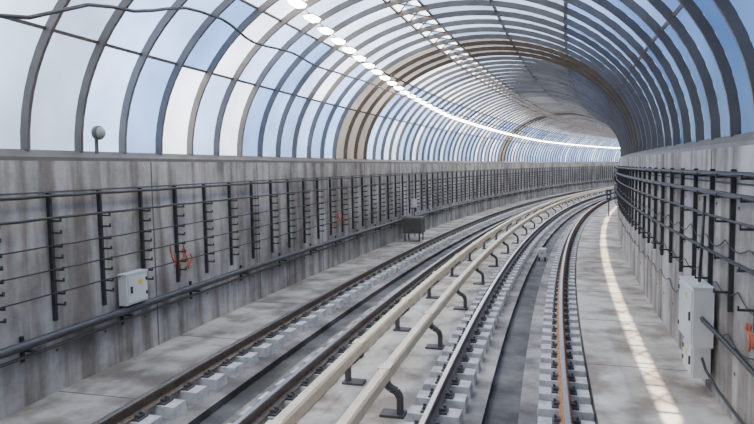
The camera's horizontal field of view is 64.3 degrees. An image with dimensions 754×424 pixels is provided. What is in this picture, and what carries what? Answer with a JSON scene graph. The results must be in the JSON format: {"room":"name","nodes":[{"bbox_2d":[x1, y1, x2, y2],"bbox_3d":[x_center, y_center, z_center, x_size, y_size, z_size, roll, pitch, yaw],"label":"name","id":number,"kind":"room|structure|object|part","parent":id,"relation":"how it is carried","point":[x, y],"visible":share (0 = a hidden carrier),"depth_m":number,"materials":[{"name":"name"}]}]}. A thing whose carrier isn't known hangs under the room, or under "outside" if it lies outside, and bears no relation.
{"room":"railway tunnel","nodes":[
{"label":"railway tunnel","id":0,"kind":"room"},
{"bbox_2d":[0,160,618,418],"bbox_3d":[23.587,-2.346,47.775,35.668,3.460,125.081,0,4,14],"label":"wall","id":1,"kind":"structure","parent":0,"point":[42,375],"depth_m":9.77,"materials":[{"name":"concrete"}]},
{"bbox_2d":[91,126,105,153],"bbox_3d":[-3.828,-0.996,8.290,0.149,0.385,0.198,0,4,14],"label":"lamp","id":2,"kind":"object","parent":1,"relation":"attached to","point":[98,132],"visible":1,"depth_m":8.24,"materials":[{"name":"metal"}]},
{"bbox_2d":[170,244,192,275],"bbox_3d":[-3.325,0.795,10.218,0.036,0.577,0.652,0,4,16],"label":"graffiti","id":3,"kind":"object","parent":1,"relation":"attached to","point":[183,249],"visible":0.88,"depth_m":10.24,"materials":[{"name":"red paint"}]},
{"bbox_2d":[0,179,614,367],"bbox_3d":[23.809,-1.845,47.651,35.458,0.310,124.826,0,4,14],"label":"pipe","id":4,"kind":"object","parent":1,"relation":"attached to","point":[23,346],"visible":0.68,"depth_m":9.75,"materials":[{"name":"metal"}]},
{"bbox_2d":[0,166,617,322],"bbox_3d":[23.784,-2.861,47.575,35.445,1.610,124.818,0,4,14],"label":"rack","id":5,"kind":"object","parent":1,"relation":"attached to","point":[48,196],"visible":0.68,"depth_m":11.66,"materials":[{"name":"metal"}]},
{"bbox_2d":[117,269,147,305],"bbox_3d":[-3.581,1.108,8.846,0.181,0.460,0.509,0,4,14],"label":"electrical box","id":6,"kind":"object","parent":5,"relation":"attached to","point":[132,285],"visible":1,"depth_m":8.72,"materials":[{"name":"paint"}]},
{"bbox_2d":[0,149,618,162],"bbox_3d":[23.567,-4.140,47.625,35.580,0.140,125.044,0,4,14],"label":"ledge","id":7,"kind":"object","parent":1,"relation":"attached to","point":[5,154],"depth_m":9.99,"materials":[{"name":"concrete"}]},
{"bbox_2d":[332,212,344,228],"bbox_3d":[-1.128,0.236,17.277,0.037,0.481,1.061,0,4,18],"label":"graffiti","id":8,"kind":"object","parent":1,"relation":"attached to","point":[341,212],"visible":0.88,"depth_m":17.29,"materials":[{"name":"red paint"}]},
{"bbox_2d":[0,186,732,423],"bbox_3d":[26.930,-0.877,46.984,41.839,0.530,124.866,0,4,14],"label":"floor","id":9,"kind":"structure","parent":0,"point":[505,390],"depth_m":9.31,"materials":[{"name":"concrete"}]},
{"bbox_2d":[93,186,613,423],"bbox_3d":[25.422,-1.125,46.964,36.613,0.320,124.009,0,4,14],"label":"railway track","id":10,"kind":"object","parent":9,"relation":"on","point":[168,400],"visible":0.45,"depth_m":9.39,"materials":[{"name":"grey metal"}]},
{"bbox_3d":[21.704,-1.285,48.921,10.628,0.158,127.882,1,5,29],"label":"rail","id":11,"kind":"part","parent":10,"relation":"part of","materials":[{"name":"grey metal"}]},
{"bbox_2d":[59,187,687,398],"bbox_3d":[26.222,-1.110,46.682,40.582,0.003,121.923,0,4,14],"label":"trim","id":12,"kind":"structure","parent":9,"relation":"on","point":[598,187],"depth_m":10.46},
{"bbox_2d":[402,216,424,240],"bbox_3d":[1.401,0.631,22.755,0.740,0.900,0.668,1,4,20],"label":"equipment box","id":13,"kind":"object","parent":9,"relation":"on","point":[411,224],"visible":1,"depth_m":22.48,"materials":[{"name":"metal"}]},
{"bbox_2d":[411,199,416,215],"bbox_3d":[1.502,0.226,24.008,0.220,1.520,0.062,1,4,20],"label":"sign","id":14,"kind":"object","parent":9,"relation":"on","point":[413,201],"visible":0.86,"depth_m":23.94,"materials":[{"name":"metal"}]},
{"bbox_2d":[265,186,613,423],"bbox_3d":[26.606,-1.218,46.116,34.980,0.588,122.721,0,4,14],"label":"rail","id":15,"kind":"object","parent":9,"relation":"on","point":[302,403],"visible":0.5,"depth_m":8.56,"materials":[{"name":"metal"}]},
{"bbox_2d":[336,187,616,423],"bbox_3d":[27.189,-1.206,45.814,34.712,0.588,122.345,0,4,14],"label":"rail","id":16,"kind":"object","parent":9,"relation":"on","point":[357,410],"visible":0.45,"depth_m":8.59,"materials":[{"name":"metal"}]},
{"bbox_2d":[401,191,615,423],"bbox_3d":[28.150,-1.060,45.434,36.038,0.320,121.977,0,4,14],"label":"railway track","id":17,"kind":"object","parent":9,"relation":"on","point":[563,394],"visible":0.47,"depth_m":9.10,"materials":[{"name":"grey metal"}]},
{"bbox_3d":[24.506,-1.219,47.349,10.455,0.158,125.772,1,5,29],"label":"rail","id":18,"kind":"part","parent":17,"relation":"part of","materials":[{"name":"grey metal"}]},
{"bbox_2d":[538,248,546,260],"bbox_3d":[5.221,1.344,18.960,0.260,0.400,0.271,0,4,19],"label":"junction box","id":19,"kind":"object","parent":9,"relation":"on","point":[541,251],"visible":1,"depth_m":18.85,"materials":[{"name":"paint"}]},
{"bbox_2d":[606,190,610,216],"bbox_3d":[12.209,-0.469,31.605,0.240,1.420,0.278,1,5,24],"label":"signal","id":20,"kind":"object","parent":9,"relation":"on","point":[608,192],"visible":1,"depth_m":31.54,"materials":[{"name":"paint"}]},
{"bbox_2d":[0,0,753,161],"bbox_3d":[26.578,-5.750,46.434,41.788,3.175,124.366,0,4,14],"label":"glass panels","id":21,"kind":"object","parent":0,"point":[65,61],"depth_m":10.04,"materials":[{"name":"glass"}]},
{"bbox_2d":[3,0,753,161],"bbox_3d":[26.586,-5.747,46.429,41.800,3.175,124.426,0,4,14],"label":"roof","id":22,"kind":"structure","parent":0,"point":[565,93],"depth_m":13.34,"materials":[{"name":"grey metal"}]},
{"bbox_2d":[0,3,570,139],"bbox_3d":[6.260,-3.989,30.977,2.068,1.643,57.868,1,5,23],"label":"hanging cable","id":23,"kind":"object","parent":22,"relation":"hanging from","point":[70,8],"visible":0.99,"depth_m":8.07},
{"bbox_2d":[287,0,615,147],"bbox_3d":[19.751,-6.356,46.503,24.385,1.350,96.473,0,4,14],"label":"light strip","id":24,"kind":"object","parent":22,"relation":"attached to","point":[311,17],"depth_m":15.36,"materials":[{"name":"white plastic"}]},
{"bbox_2d":[618,145,753,423],"bbox_3d":[30.404,-2.184,43.952,34.233,3.460,120.006,0,4,14],"label":"wall","id":25,"kind":"structure","parent":0,"point":[733,380],"depth_m":7.10,"materials":[{"name":"concrete"}]},
{"bbox_2d":[614,165,753,332],"bbox_3d":[30.144,-2.916,44.005,34.071,1.520,120.114,0,4,14],"label":"rack","id":26,"kind":"object","parent":25,"relation":"attached to","point":[624,176],"visible":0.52,"depth_m":8.28,"materials":[{"name":"metal"}]},
{"bbox_2d":[617,188,753,360],"bbox_3d":[10.385,-0.522,23.760,1.576,1.154,49.262,1,5,21],"label":"loose cable","id":27,"kind":"object","parent":26,"relation":"hanging from","point":[724,240],"visible":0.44,"depth_m":8.59,"materials":[{"name":"black rubber"}]},
{"bbox_2d":[620,132,753,158],"bbox_3d":[30.364,-3.979,43.813,34.149,0.140,119.984,0,4,14],"label":"ledge","id":28,"kind":"object","parent":25,"relation":"attached to","point":[743,139],"depth_m":7.81,"materials":[{"name":"concrete"}]},
{"bbox_2d":[677,276,714,347],"bbox_3d":[3.864,1.196,7.304,0.250,0.710,0.773,0,4,16],"label":"electrical box","id":29,"kind":"object","parent":25,"relation":"attached to","point":[696,299],"visible":0.94,"depth_m":6.98,"materials":[{"name":"paint"}]},
{"bbox_2d":[682,337,710,378],"bbox_3d":[3.881,1.752,7.317,0.220,0.400,0.525,0,4,16],"label":"electrical box","id":30,"kind":"object","parent":25,"relation":"attached to","point":[691,356],"visible":0.84,"depth_m":7.09,"materials":[{"name":"paint"}]},
{"bbox_2d":[698,196,753,423],"bbox_3d":[2.249,1.440,0.571,0.151,2.238,13.826,0,4,14],"label":"cable","id":31,"kind":"object","parent":25,"relation":"attached to","point":[704,321],"visible":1,"depth_m":6.54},
{"bbox_2d":[745,323,753,350],"bbox_3d":[3.609,1.188,5.752,0.036,0.394,0.428,0,4,16],"label":"graffiti","id":32,"kind":"object","parent":25,"relation":"attached to","point":[749,333],"visible":1,"depth_m":5.84,"materials":[{"name":"red paint"}]}
]}

